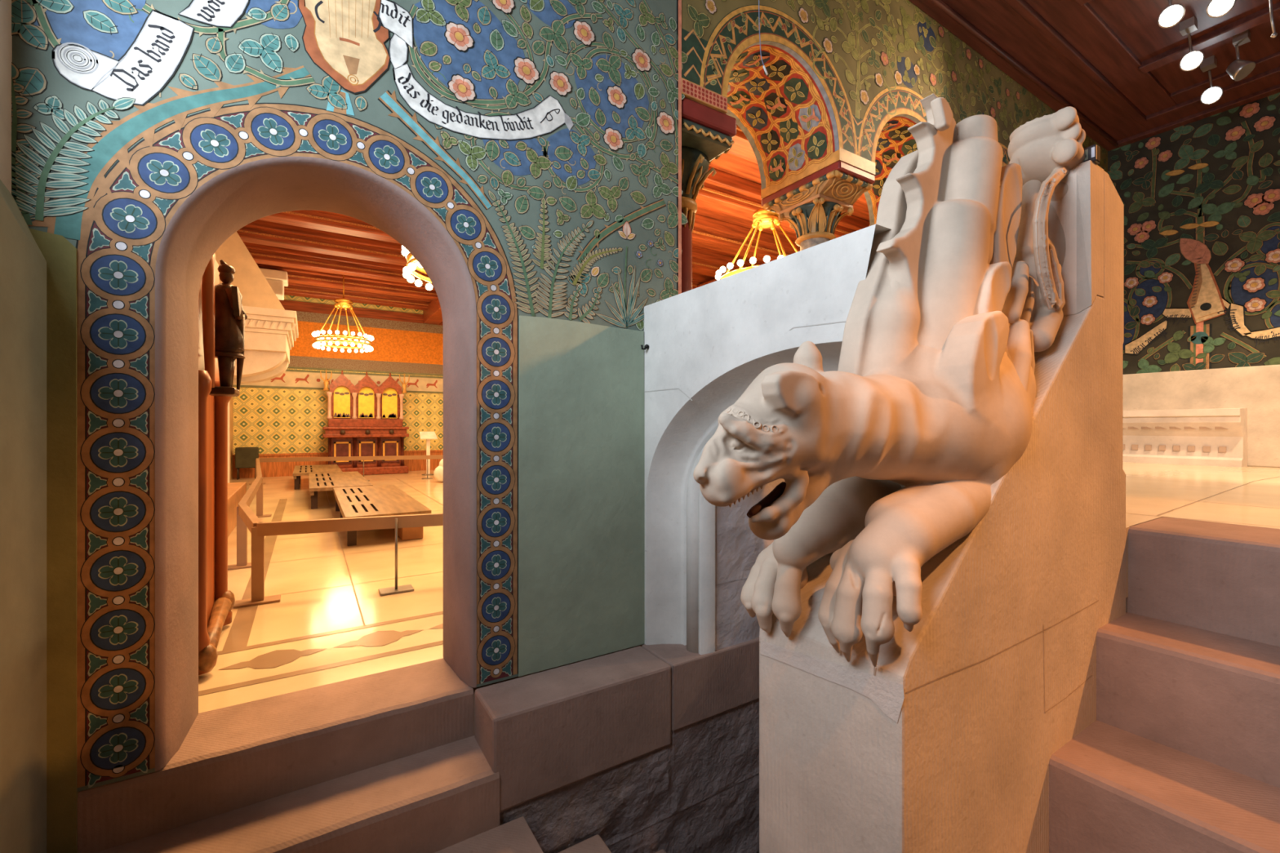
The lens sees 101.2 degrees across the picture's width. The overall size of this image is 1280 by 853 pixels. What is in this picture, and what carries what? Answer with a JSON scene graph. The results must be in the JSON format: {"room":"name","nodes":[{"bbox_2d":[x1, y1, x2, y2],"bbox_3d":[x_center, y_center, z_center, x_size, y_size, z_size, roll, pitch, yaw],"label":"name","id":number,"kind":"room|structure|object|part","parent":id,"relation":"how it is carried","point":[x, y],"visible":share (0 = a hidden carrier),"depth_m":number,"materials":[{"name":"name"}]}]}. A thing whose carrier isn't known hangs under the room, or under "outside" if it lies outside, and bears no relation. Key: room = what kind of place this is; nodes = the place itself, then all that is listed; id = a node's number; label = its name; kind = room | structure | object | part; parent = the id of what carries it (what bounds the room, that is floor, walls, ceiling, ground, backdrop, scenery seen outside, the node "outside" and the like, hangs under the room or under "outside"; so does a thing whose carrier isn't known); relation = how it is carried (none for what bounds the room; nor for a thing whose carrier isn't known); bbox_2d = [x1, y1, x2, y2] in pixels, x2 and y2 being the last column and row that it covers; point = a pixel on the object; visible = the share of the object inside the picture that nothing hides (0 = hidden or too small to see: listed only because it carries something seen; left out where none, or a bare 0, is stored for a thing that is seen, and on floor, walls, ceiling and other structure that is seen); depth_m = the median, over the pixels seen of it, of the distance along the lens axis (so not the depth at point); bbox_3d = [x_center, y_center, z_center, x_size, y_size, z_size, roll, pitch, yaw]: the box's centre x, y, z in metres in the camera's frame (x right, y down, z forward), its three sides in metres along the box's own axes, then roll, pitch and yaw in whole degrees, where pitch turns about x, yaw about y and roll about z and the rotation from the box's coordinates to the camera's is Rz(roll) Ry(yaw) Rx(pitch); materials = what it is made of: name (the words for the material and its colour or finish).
{"room":"historic interior","nodes":[
{"label":"historic interior","id":0,"kind":"room"},
{"bbox_2d":[0,0,12,193],"bbox_3d":[-1.784,-1.835,1.256,0.328,2.430,0.170,0,0,-32],"label":"wall pier","id":1,"kind":"object","parent":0,"point":[6,37],"visible":1,"depth_m":1.39,"materials":[{"name":"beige paint"}]},
{"bbox_2d":[0,179,46,852],"bbox_3d":[-0.624,1.175,-0.514,0.395,4.110,4.398,0,0,-32],"label":"wall","id":2,"kind":"structure","parent":0,"point":[23,265],"depth_m":1.32,"materials":[{"name":"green paint"}]},
{"bbox_2d":[229,396,233,480],"bbox_3d":[-5.321,-0.870,5.982,0.100,4.200,10.600,0,0,-32],"label":"wall","id":3,"kind":"structure","parent":0,"point":[231,401],"depth_m":10.25,"materials":[{"name":"paint"}]},
{"bbox_2d":[259,267,288,300],"bbox_3d":[-6.665,-2.321,9.096,0.956,0.750,0.500,0,0,-32],"label":"stone corbel","id":4,"kind":"object","parent":3,"relation":"attached to","point":[277,280],"visible":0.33,"depth_m":9.08,"materials":[{"name":"beige stone"}]},
{"bbox_2d":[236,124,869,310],"bbox_3d":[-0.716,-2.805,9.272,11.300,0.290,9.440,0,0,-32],"label":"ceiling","id":5,"kind":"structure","parent":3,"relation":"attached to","point":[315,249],"depth_m":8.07,"materials":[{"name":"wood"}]},
{"bbox_2d":[401,245,432,290],"bbox_3d":[-1.590,-2.143,4.910,1.165,1.614,1.168,0,0,-32],"label":"chandelier","id":6,"kind":"object","parent":5,"relation":"hanging from","point":[412,264],"visible":0.13,"depth_m":4.75,"materials":[{"name":"gold metal"}]},
{"bbox_3d":[-2.115,-1.570,4.747,0.065,0.068,0.068,0,0,-32],"label":"globe bulb","id":7,"kind":"part","parent":6,"relation":"part of","materials":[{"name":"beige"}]},
{"bbox_3d":[-2.106,-1.370,4.750,0.065,0.068,0.068,0,0,-32],"label":"globe bulb","id":8,"kind":"part","parent":6,"relation":"part of","materials":[{"name":"white glass"}]},
{"bbox_3d":[-2.047,-1.370,4.622,0.065,0.068,0.068,0,0,-32],"label":"globe bulb","id":9,"kind":"part","parent":6,"relation":"part of","materials":[{"name":"white glass"}]},
{"bbox_3d":[-2.130,-1.370,4.888,0.065,0.068,0.068,0,0,-32],"label":"globe bulb","id":10,"kind":"part","parent":6,"relation":"part of","materials":[{"name":"white glass"}]},
{"bbox_3d":[-1.956,-1.370,4.513,0.065,0.068,0.068,0,0,-32],"label":"globe bulb","id":11,"kind":"part","parent":6,"relation":"part of","materials":[{"name":"white glass"}]},
{"bbox_3d":[-2.117,-1.370,5.029,0.065,0.068,0.068,0,0,-32],"label":"globe bulb","id":12,"kind":"part","parent":6,"relation":"part of","materials":[{"name":"white glass"}]},
{"bbox_3d":[-2.068,-1.370,5.161,0.065,0.068,0.068,0,0,-32],"label":"globe bulb","id":13,"kind":"part","parent":6,"relation":"part of","materials":[{"name":"white glass"}]},
{"bbox_2d":[77,657,543,852],"bbox_3d":[-0.548,1.480,0.921,1.263,0.900,2.745,0,0,-32],"label":"stone staircase","id":14,"kind":"structure","parent":0,"point":[393,761],"depth_m":1.75,"materials":[{"name":"stone"}]},
{"bbox_2d":[232,294,443,478],"bbox_3d":[-3.708,-1.120,13.350,12.000,4.700,0.270,0,0,-32],"label":"wall","id":15,"kind":"structure","parent":0,"point":[284,415],"depth_m":11.34,"materials":[{"name":"paint"}]},
{"bbox_3d":[-3.693,0.580,13.241,11.890,0.040,0.070,0,0,-32],"label":"dado rail","id":16,"kind":"part","parent":15,"relation":"part of","materials":[{"name":"brown wood"}]},
{"bbox_3d":[-3.698,-2.520,13.249,11.890,0.200,0.050,0,0,-32],"label":"cornice","id":17,"kind":"part","parent":15,"relation":"part of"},
{"bbox_2d":[422,278,717,324],"bbox_3d":[-1.577,-2.585,10.952,4.440,0.330,6.200,0,0,-32],"label":"trim","id":18,"kind":"structure","parent":15,"relation":"attached to","point":[433,315],"depth_m":11.55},
{"bbox_2d":[198,470,643,713],"bbox_3d":[-0.800,1.129,8.749,12.000,0.201,10.755,0,0,-32],"label":"floor","id":19,"kind":"structure","parent":0,"point":[331,622],"depth_m":3.05,"materials":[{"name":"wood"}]},
{"bbox_2d":[198,253,247,675],"bbox_3d":[-1.962,0.085,2.462,0.205,1.890,0.860,0,0,-32],"label":"column","id":20,"kind":"structure","parent":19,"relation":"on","point":[222,316],"depth_m":2.38,"materials":[{"name":"brown wood"}]},
{"bbox_3d":[-1.853,-0.469,2.267,0.044,0.604,0.136,0,0,-32],"label":"scroll frame","id":21,"kind":"part","parent":20,"relation":"part of","materials":[{"name":"brown wood"}]},
{"bbox_2d":[227,482,246,537],"bbox_3d":[-4.174,0.850,4.992,0.480,0.359,2.900,0,0,-32],"label":"storage bench","id":22,"kind":"object","parent":19,"relation":"on","point":[236,491],"visible":0.14,"depth_m":5.37,"materials":[{"name":"brown wood"}]},
{"bbox_2d":[235,447,258,479],"bbox_3d":[-7.727,0.720,10.347,0.360,0.619,0.250,0,0,-32],"label":"upholstered chair","id":23,"kind":"object","parent":19,"relation":"on","point":[245,457],"visible":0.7,"depth_m":10.24,"materials":[{"name":"green fabric"}]},
{"bbox_2d":[214,231,297,483],"bbox_3d":[-5.333,-0.935,7.158,1.135,3.930,1.800,0,0,-32],"label":"fireplace","id":24,"kind":"object","parent":19,"relation":"on","point":[271,331],"visible":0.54,"depth_m":6.59,"materials":[{"name":"stone"}]},
{"bbox_2d":[214,231,284,310],"bbox_3d":[-5.382,-2.184,7.127,1.020,1.432,1.600,0,0,-32],"label":"hood","id":25,"kind":"object","parent":24,"relation":"attached to","point":[255,289],"depth_m":6.51,"materials":[{"name":"paint"}]},
{"bbox_2d":[293,464,342,489],"bbox_3d":[-5.846,0.894,9.525,0.700,0.269,2.050,0,0,-32],"label":"platform","id":26,"kind":"object","parent":19,"relation":"on","point":[299,470],"visible":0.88,"depth_m":9.16,"materials":[{"name":"brown wood"}]},
{"bbox_3d":[-5.627,0.914,8.628,0.070,0.229,0.060,0,0,-32],"label":"leg","id":27,"kind":"part","parent":26,"relation":"part of","materials":[{"name":"brown wood"}]},
{"bbox_2d":[227,454,443,608],"bbox_3d":[-2.876,0.797,6.930,4.265,0.464,8.531,0,0,-32],"label":"rail","id":28,"kind":"object","parent":19,"relation":"on","point":[246,518],"visible":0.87,"depth_m":3.29,"materials":[{"name":"brown wood"}]},
{"bbox_3d":[-2.918,1.023,3.857,0.220,0.012,0.120,0,0,-32],"label":"foot plate","id":29,"kind":"part","parent":28,"relation":"part of","materials":[{"name":"brown wood"}]},
{"bbox_3d":[-2.918,0.801,3.857,0.060,0.433,0.044,0,0,-32],"label":"post","id":30,"kind":"part","parent":28,"relation":"part of","materials":[{"name":"brown wood"}]},
{"bbox_3d":[-3.631,0.603,4.933,0.044,0.075,2.581,0,0,-34],"label":"rail","id":31,"kind":"part","parent":28,"relation":"part of","materials":[{"name":"brown wood"}]},
{"bbox_3d":[-2.578,0.603,3.469,0.044,0.075,1.032,0,0,-41],"label":"rail","id":32,"kind":"part","parent":28,"relation":"part of","materials":[{"name":"brown wood"}]},
{"bbox_3d":[-2.238,1.023,3.081,0.220,0.012,0.120,0,0,-32],"label":"foot plate","id":33,"kind":"part","parent":28,"relation":"part of","materials":[{"name":"brown wood"}]},
{"bbox_3d":[-2.238,0.801,3.081,0.060,0.433,0.044,0,0,-32],"label":"post","id":34,"kind":"part","parent":28,"relation":"part of","materials":[{"name":"brown wood"}]},
{"bbox_3d":[-5.588,0.603,7.706,0.044,0.075,4.210,0,0,-36],"label":"rail","id":35,"kind":"part","parent":28,"relation":"part of","materials":[{"name":"brown wood"}]},
{"bbox_3d":[-4.344,0.801,6.009,0.060,0.433,0.044,0,0,-32],"label":"post","id":36,"kind":"part","parent":28,"relation":"part of","materials":[{"name":"brown wood"}]},
{"bbox_3d":[-4.344,1.023,6.009,0.220,0.012,0.120,0,0,-32],"label":"foot plate","id":37,"kind":"part","parent":28,"relation":"part of","materials":[{"name":"beige metal"}]},
{"bbox_3d":[-0.862,0.603,3.566,2.918,0.075,0.044,0,0,-19],"label":"rail","id":38,"kind":"part","parent":28,"relation":"part of","materials":[{"name":"brown wood"}]},
{"bbox_3d":[-4.812,0.603,10.090,4.269,0.075,0.044,0,0,-19],"label":"rail","id":39,"kind":"part","parent":28,"relation":"part of","materials":[{"name":"brown wood"}]},
{"bbox_3d":[-1.526,0.796,3.295,0.015,0.443,0.015,0,0,-10],"label":"thin post","id":40,"kind":"part","parent":28,"relation":"part of","materials":[{"name":"metal"}]},
{"bbox_3d":[-1.526,1.023,3.295,0.190,0.012,0.120,0,0,-32],"label":"foot plate","id":41,"kind":"part","parent":28,"relation":"part of","materials":[{"name":"metal"}]},
{"bbox_2d":[308,471,373,508],"bbox_3d":[-4.422,0.894,7.686,0.700,0.269,2.480,0,0,-32],"label":"platform","id":42,"kind":"object","parent":19,"relation":"on","point":[318,482],"visible":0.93,"depth_m":7.20,"materials":[{"name":"brown wood"}]},
{"bbox_3d":[-4.089,0.914,6.607,0.070,0.229,0.060,0,0,-32],"label":"leg","id":43,"kind":"part","parent":42,"relation":"part of","materials":[{"name":"brown wood"}]},
{"bbox_2d":[320,369,409,475],"bbox_3d":[-5.935,-0.082,11.421,1.723,2.222,0.650,0,0,-32],"label":"tall cabinet","id":44,"kind":"object","parent":19,"relation":"on","point":[365,419],"visible":0.93,"depth_m":11.35,"materials":[{"name":"red wood"}]},
{"bbox_3d":[-6.450,0.500,10.936,0.100,0.740,0.095,0,0,-32],"label":"corner post","id":45,"kind":"part","parent":44,"relation":"part of","materials":[{"name":"brown wood"}]},
{"bbox_3d":[-6.356,-0.525,11.220,0.306,0.677,0.020,0,0,-32],"label":"painted panel","id":46,"kind":"part","parent":44,"relation":"part of","materials":[{"name":"gold metal"}]},
{"bbox_3d":[-6.282,0.536,11.104,0.352,0.507,0.025,0,0,-32],"label":"door","id":47,"kind":"part","parent":44,"relation":"part of","materials":[{"name":"brown wood"}]},
{"bbox_3d":[-6.059,0.500,11.183,0.100,0.740,0.095,0,0,-32],"label":"corner post","id":48,"kind":"part","parent":44,"relation":"part of","materials":[{"name":"brown wood"}]},
{"bbox_2d":[322,426,408,437],"bbox_3d":[-5.954,0.117,11.450,1.629,0.221,0.580,0,0,-32],"label":"shelf","id":49,"kind":"object","parent":44,"relation":"attached to","point":[330,432],"depth_m":11.19,"materials":[{"name":"red wood"}]},
{"bbox_3d":[-5.965,-0.525,11.467,0.306,0.677,0.020,0,0,-32],"label":"painted panel","id":50,"kind":"part","parent":44,"relation":"part of","materials":[{"name":"gold metal"}]},
{"bbox_3d":[-5.891,0.536,11.351,0.352,0.507,0.025,0,0,-32],"label":"door","id":51,"kind":"part","parent":44,"relation":"part of","materials":[{"name":"brown wood"}]},
{"bbox_3d":[-5.667,0.500,11.431,0.100,0.740,0.095,0,0,-32],"label":"corner post","id":52,"kind":"part","parent":44,"relation":"part of","materials":[{"name":"brown wood"}]},
{"bbox_3d":[-5.573,-0.525,11.715,0.306,0.677,0.020,0,0,-32],"label":"painted panel","id":53,"kind":"part","parent":44,"relation":"part of","materials":[{"name":"gold metal"}]},
{"bbox_3d":[-5.500,0.536,11.599,0.352,0.507,0.025,0,0,-32],"label":"door","id":54,"kind":"part","parent":44,"relation":"part of","materials":[{"name":"brown wood"}]},
{"bbox_3d":[-5.276,0.500,11.678,0.100,0.740,0.095,0,0,-32],"label":"corner post","id":55,"kind":"part","parent":44,"relation":"part of","materials":[{"name":"brown wood"}]},
{"bbox_2d":[333,484,431,546],"bbox_3d":[-2.851,0.894,5.651,0.680,0.269,2.520,0,0,-32],"label":"display table","id":56,"kind":"object","parent":19,"relation":"on","point":[380,500],"visible":0.84,"depth_m":5.10,"materials":[{"name":"brown wood"}]},
{"bbox_3d":[-3.675,0.914,6.420,0.070,0.229,0.060,0,0,-32],"label":"leg","id":57,"kind":"part","parent":56,"relation":"part of","materials":[{"name":"brown wood"}]},
{"bbox_3d":[-2.499,0.914,4.560,0.070,0.229,0.060,0,0,-32],"label":"leg","id":58,"kind":"part","parent":56,"relation":"part of","materials":[{"name":"brown wood"}]},
{"bbox_2d":[419,431,437,475],"bbox_3d":[-4.516,0.570,11.214,0.340,0.919,0.260,0,0,-32],"label":"stand","id":59,"kind":"object","parent":19,"relation":"on","point":[428,436],"visible":0.82,"depth_m":11.20,"materials":[{"name":"white paint"}]},
{"bbox_3d":[-4.516,0.630,11.214,0.070,0.760,0.040,0,0,-32],"label":"post","id":60,"kind":"part","parent":59,"relation":"part of","materials":[{"name":"white paint"}]},
{"bbox_2d":[433,458,443,482],"bbox_3d":[-3.647,0.809,9.730,0.304,0.440,0.312,0,0,-32],"label":"bundle","id":61,"kind":"object","parent":19,"relation":"on","point":[438,472],"visible":0.42,"depth_m":9.61,"materials":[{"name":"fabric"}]},
{"bbox_2d":[11,0,1107,852],"bbox_3d":[1.479,-0.426,3.806,8.069,5.313,0.668,0,0,-32],"label":"wall","id":62,"kind":"structure","parent":0,"point":[544,137],"depth_m":2.09,"materials":[{"name":"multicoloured paint"}]},
{"bbox_3d":[-1.672,0.835,1.430,0.202,2.790,0.020,0,0,-32],"label":"olive panel","id":63,"kind":"part","parent":62,"relation":"part of","materials":[{"name":"paint"}]},
{"bbox_2d":[155,156,476,771],"bbox_3d":[-1.145,0.056,1.979,0.948,1.947,0.372,0,0,-32],"label":"archway","id":64,"kind":"object","parent":62,"relation":"in","point":[234,198],"depth_m":1.81,"materials":[{"name":"stone"}]},
{"bbox_3d":[-0.239,0.284,2.338,0.625,1.490,0.020,0,0,-32],"label":"sage panel","id":65,"kind":"part","parent":62,"relation":"part of","materials":[{"name":"green paint"}]},
{"bbox_2d":[640,344,648,350],"bbox_3d":[0.023,-0.371,2.456,0.040,0.027,0.020,0,0,-10],"label":"iron hook","id":66,"kind":"object","parent":62,"relation":"attached to","point":[646,346],"visible":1,"depth_m":2.45,"materials":[{"name":"black metal"}]},
{"bbox_2d":[643,77,875,644],"bbox_3d":[1.787,-0.251,4.004,4.160,2.962,0.669,0,0,-32],"label":"trim","id":67,"kind":"structure","parent":62,"relation":"attached to","point":[691,91],"depth_m":3.30,"materials":[{"name":"paint"}]},
{"bbox_2d":[681,97,736,293],"bbox_3d":[0.197,-0.902,3.000,0.484,1.505,0.652,0,0,-32],"label":"column","id":68,"kind":"structure","parent":67,"relation":"on","point":[708,133],"depth_m":2.83,"materials":[{"name":"paint"}]},
{"bbox_3d":[0.191,-1.607,2.996,0.375,0.095,0.652,0,0,-32],"label":"red moulding","id":69,"kind":"part","parent":68,"relation":"part of","materials":[{"name":"paint"}]},
{"bbox_2d":[761,160,875,250],"bbox_3d":[1.214,-0.902,3.643,0.420,1.505,0.672,0,0,-32],"label":"column","id":70,"kind":"structure","parent":67,"relation":"on","point":[813,206],"depth_m":3.51,"materials":[{"name":"stone"}]},
{"bbox_3d":[1.214,-1.627,3.643,0.368,0.055,0.672,0,0,-32],"label":"red moulding","id":71,"kind":"part","parent":70,"relation":"part of","materials":[{"name":"paint"}]},
{"bbox_2d":[558,834,666,852],"bbox_3d":[0.679,2.615,2.163,2.200,2.030,0.750,0,0,-32],"label":"stone staircase","id":72,"kind":"structure","parent":0,"point":[595,844],"depth_m":2.00,"materials":[{"name":"stone"}]},
{"bbox_2d":[499,478,784,852],"bbox_3d":[0.458,1.830,2.620,2.425,3.800,0.254,0,0,-32],"label":"wall","id":73,"kind":"structure","parent":0,"point":[708,802],"depth_m":2.37,"materials":[{"name":"grey stone"}]},
{"bbox_2d":[474,636,759,812],"bbox_3d":[-0.016,1.255,2.320,1.347,0.450,0.258,0,0,-32],"label":"stone ledge","id":74,"kind":"object","parent":73,"relation":"on","point":[547,731],"visible":0.82,"depth_m":2.11,"materials":[{"name":"stone"}]},
{"bbox_2d":[644,224,890,654],"bbox_3d":[0.447,0.240,2.070,0.272,1.619,1.250,0,0,-32],"label":"wall","id":75,"kind":"structure","parent":0,"point":[708,343],"depth_m":2.23,"materials":[{"name":"stone"}]},
{"bbox_3d":[0.506,0.441,2.053,0.096,1.178,1.007,0,0,-32],"label":"roll moulding","id":76,"kind":"part","parent":75,"relation":"part of","materials":[{"name":"stone"}]},
{"bbox_2d":[692,152,869,263],"bbox_3d":[-0.911,-3.000,8.925,12.000,0.100,10.540,0,0,-32],"label":"ceiling","id":77,"kind":"structure","parent":0,"point":[731,164],"depth_m":7.12,"materials":[{"name":"brown wood"}]},
{"bbox_2d":[311,275,373,352],"bbox_3d":[-5.504,-2.193,9.771,1.005,1.514,1.008,0,0,-32],"label":"chandelier","id":78,"kind":"object","parent":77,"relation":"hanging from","point":[342,303],"visible":1,"depth_m":9.66,"materials":[{"name":"gold metal"}]},
{"bbox_3d":[-5.698,-1.922,9.575,0.054,0.653,0.346,0,0,43],"label":"suspension rod","id":79,"kind":"part","parent":78,"relation":"part of","materials":[{"name":"gold metal"}]},
{"bbox_3d":[-5.766,-1.922,9.855,0.347,0.653,0.056,0,0,19],"label":"suspension rod","id":80,"kind":"part","parent":78,"relation":"part of","materials":[{"name":"gold metal"}]},
{"bbox_3d":[-5.444,-1.922,9.501,0.052,0.653,0.345,0,0,-11],"label":"suspension rod","id":81,"kind":"part","parent":78,"relation":"part of","materials":[{"name":"gold metal"}]},
{"bbox_3d":[-5.504,-2.655,9.771,0.024,0.590,0.028,0,0,-32],"label":"hanging rod","id":82,"kind":"part","parent":78,"relation":"part of","materials":[{"name":"gold metal"}]},
{"bbox_3d":[-5.504,-2.290,9.771,0.300,0.180,0.300,0,0,-32],"label":"crown","id":83,"kind":"part","parent":78,"relation":"part of","materials":[{"name":"gold metal"}]},
{"bbox_3d":[-5.563,-1.922,10.041,0.052,0.653,0.345,0,0,-11],"label":"suspension rod","id":84,"kind":"part","parent":78,"relation":"part of","materials":[{"name":"gold metal"}]},
{"bbox_3d":[-5.241,-1.922,9.687,0.347,0.653,0.056,0,0,19],"label":"suspension rod","id":85,"kind":"part","parent":78,"relation":"part of","materials":[{"name":"gold metal"}]},
{"bbox_3d":[-5.309,-1.922,9.967,0.054,0.653,0.346,0,0,43],"label":"suspension rod","id":86,"kind":"part","parent":78,"relation":"part of","materials":[{"name":"gold metal"}]},
{"bbox_2d":[715,208,797,279],"bbox_3d":[1.404,-2.208,5.857,1.125,1.483,1.128,0,0,-32],"label":"chandelier","id":87,"kind":"object","parent":77,"relation":"hanging from","point":[762,219],"visible":0.23,"depth_m":5.75,"materials":[{"name":"gold metal"}]},
{"bbox_3d":[0.874,-1.701,5.835,0.065,0.068,0.068,0,0,-32],"label":"globe bulb","id":88,"kind":"part","parent":87,"relation":"part of","materials":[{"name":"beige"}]},
{"bbox_3d":[0.898,-1.701,5.699,0.065,0.068,0.068,0,0,-32],"label":"globe bulb","id":89,"kind":"part","parent":87,"relation":"part of","materials":[{"name":"beige glass"}]},
{"bbox_3d":[0.956,-1.701,5.573,0.065,0.068,0.068,0,0,-32],"label":"globe bulb","id":90,"kind":"part","parent":87,"relation":"part of","materials":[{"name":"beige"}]},
{"bbox_3d":[1.044,-1.701,5.467,0.065,0.068,0.068,0,0,-32],"label":"globe bulb","id":91,"kind":"part","parent":87,"relation":"part of","materials":[{"name":"beige glass"}]},
{"bbox_3d":[1.113,-1.952,5.949,0.407,0.653,0.056,0,0,19],"label":"suspension rod","id":92,"kind":"part","parent":87,"relation":"part of","materials":[{"name":"gold metal"}]},
{"bbox_3d":[1.188,-1.952,5.640,0.054,0.653,0.406,0,0,44],"label":"suspension rod","id":93,"kind":"part","parent":87,"relation":"part of","materials":[{"name":"gold metal"}]},
{"bbox_3d":[1.157,-1.701,5.387,0.065,0.068,0.068,0,0,-32],"label":"globe bulb","id":94,"kind":"part","parent":87,"relation":"part of","materials":[{"name":"beige glass"}]},
{"bbox_3d":[1.337,-1.952,6.156,0.052,0.653,0.405,0,0,-12],"label":"suspension rod","id":95,"kind":"part","parent":87,"relation":"part of","materials":[{"name":"gold metal"}]},
{"bbox_3d":[1.404,-2.321,5.857,0.300,0.180,0.300,0,0,-32],"label":"crown","id":96,"kind":"part","parent":87,"relation":"part of","materials":[{"name":"gold metal"}]},
{"bbox_3d":[1.287,-1.701,5.340,0.065,0.068,0.068,0,0,-32],"label":"globe bulb","id":97,"kind":"part","parent":87,"relation":"part of","materials":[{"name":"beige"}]},
{"bbox_3d":[1.619,-1.952,6.073,0.054,0.653,0.406,0,0,44],"label":"suspension rod","id":98,"kind":"part","parent":87,"relation":"part of","materials":[{"name":"gold metal"}]},
{"bbox_3d":[1.481,-1.952,5.563,0.157,0.653,0.389,0,0,-32],"label":"suspension rod","id":99,"kind":"part","parent":87,"relation":"part of","materials":[{"name":"gold metal"}]},
{"bbox_3d":[1.695,-1.952,5.764,0.407,0.653,0.056,0,0,19],"label":"suspension rod","id":100,"kind":"part","parent":87,"relation":"part of","materials":[{"name":"gold metal"}]},
{"bbox_2d":[1048,516,1279,852],"bbox_3d":[2.192,1.796,0.634,1.443,2.868,2.600,0,0,-32],"label":"stone staircase","id":101,"kind":"structure","parent":0,"point":[1180,753],"depth_m":1.54,"materials":[{"name":"stone"}]},
{"bbox_2d":[759,160,1125,852],"bbox_3d":[1.040,1.173,1.689,1.387,4.115,0.436,0,0,-32],"label":"pedestal","id":102,"kind":"object","parent":101,"relation":"attached to","point":[946,744],"visible":0.73,"depth_m":1.41,"materials":[{"name":"stone"}]},
{"bbox_2d":[693,93,1085,666],"bbox_3d":[0.719,-0.223,1.508,1.507,1.594,0.552,0,0,-32],"label":"sculpture","id":103,"kind":"object","parent":102,"relation":"attached to","point":[931,393],"visible":0.98,"depth_m":1.38,"materials":[{"name":"stone"}]},
{"bbox_2d":[1083,144,1100,164],"bbox_3d":[1.478,-0.890,1.741,0.042,0.056,0.062,0,0,-32],"label":"data logger","id":104,"kind":"object","parent":102,"relation":"on","point":[1092,153],"visible":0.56,"depth_m":1.72,"materials":[{"name":"black plastic"}]},
{"bbox_2d":[1088,0,1279,93],"bbox_3d":[2.994,-3.125,1.159,8.700,0.150,6.760,0,0,-32],"label":"ceiling","id":105,"kind":"structure","parent":0,"point":[1135,22],"depth_m":4.08,"materials":[{"name":"brown wood"}]},
{"bbox_2d":[1157,0,1185,28],"bbox_3d":[3.581,-2.865,3.535,0.149,0.369,0.131,0,0,-32],"label":"ceiling spotlight","id":106,"kind":"object","parent":105,"relation":"hanging from","point":[1172,14],"visible":1,"depth_m":3.51,"materials":[{"name":"beige"}]},
{"bbox_2d":[1178,16,1204,71],"bbox_3d":[4.170,-2.865,3.965,0.149,0.370,0.131,0,0,-32],"label":"ceiling spotlight","id":107,"kind":"object","parent":105,"relation":"hanging from","point":[1190,61],"visible":1,"depth_m":3.95,"materials":[{"name":"beige"}]},
{"bbox_3d":[4.170,-2.880,3.985,0.018,0.202,0.044,0,0,13],"label":"arm","id":108,"kind":"part","parent":107,"relation":"part of"},
{"bbox_2d":[1200,55,1223,104],"bbox_3d":[4.766,-2.864,4.376,0.149,0.372,0.131,0,0,-32],"label":"ceiling spotlight","id":109,"kind":"object","parent":105,"relation":"hanging from","point":[1211,95],"visible":1,"depth_m":4.36,"materials":[{"name":"white"}]},
{"bbox_3d":[4.768,-2.878,4.394,0.018,0.202,0.044,0,0,13],"label":"arm","id":110,"kind":"part","parent":109,"relation":"part of"},
{"bbox_2d":[1206,0,1235,17],"bbox_3d":[3.815,-2.865,3.444,0.149,0.369,0.131,0,0,-32],"label":"ceiling spotlight","id":111,"kind":"object","parent":105,"relation":"hanging from","point":[1215,8],"visible":1,"depth_m":3.43,"materials":[{"name":"beige"}]},
{"bbox_2d":[1226,29,1255,80],"bbox_3d":[4.658,-2.876,4.081,0.130,0.349,0.154,0,0,-32],"label":"ceiling spotlight","id":112,"kind":"object","parent":105,"relation":"hanging from","point":[1238,69],"visible":0.99,"depth_m":4.07,"materials":[{"name":"silver metal"}]},
{"bbox_3d":[4.664,-2.900,4.104,0.018,0.202,0.044,0,0,13],"label":"arm","id":113,"kind":"part","parent":112,"relation":"part of"},
{"bbox_2d":[1107,92,1279,374],"bbox_3d":[6.711,-1.221,3.217,0.217,3.767,6.266,0,0,-32],"label":"wall","id":114,"kind":"structure","parent":0,"point":[1200,199],"depth_m":5.07,"materials":[{"name":"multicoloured paint"}]},
{"bbox_2d":[908,0,1279,151],"bbox_3d":[4.269,-3.005,1.574,5.700,0.111,6.098,0,0,-32],"label":"ceiling","id":115,"kind":"structure","parent":114,"relation":"attached to","point":[1064,53],"depth_m":4.36,"materials":[{"name":"brown wood"}]},
{"bbox_2d":[1122,364,1279,467],"bbox_3d":[6.644,-0.091,3.077,0.080,0.907,6.100,0,0,-32],"label":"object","id":116,"kind":"structure","parent":114,"relation":"attached to","point":[1256,388],"depth_m":4.88,"materials":[{"name":"beige stone"}]},
{"bbox_2d":[1122,462,1279,597],"bbox_3d":[4.219,0.486,2.431,4.870,0.252,4.600,0,0,-32],"label":"floor","id":117,"kind":"structure","parent":0,"point":[1248,495],"depth_m":2.77,"materials":[{"name":"stone"}]},
{"bbox_2d":[1122,408,1247,466],"bbox_3d":[5.130,0.097,5.125,0.290,0.530,1.000,0,0,-32],"label":"relief panel","id":118,"kind":"object","parent":117,"relation":"on","point":[1188,437],"visible":0.82,"depth_m":4.95,"materials":[{"name":"beige stone"}]},
{"bbox_2d":[1269,0,1277,38],"bbox_3d":[3.567,-2.318,2.963,0.030,0.257,0.024,0,0,35],"label":"cable","id":119,"kind":"object","parent":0,"point":[1274,34],"visible":1,"depth_m":2.96,"materials":[{"name":"grey metal"}]},
{"label":"outside","id":120,"kind":"structure","parent":0,"visible":0},
{"bbox_2d":[758,0,768,75],"bbox_3d":[0.554,-1.915,2.361,0.058,0.661,0.009,0,0,-32],"label":"hanging wire","id":121,"kind":"object","parent":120,"point":[763,66],"visible":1,"depth_m":2.35,"materials":[{"name":"grey metal"}]}
]}

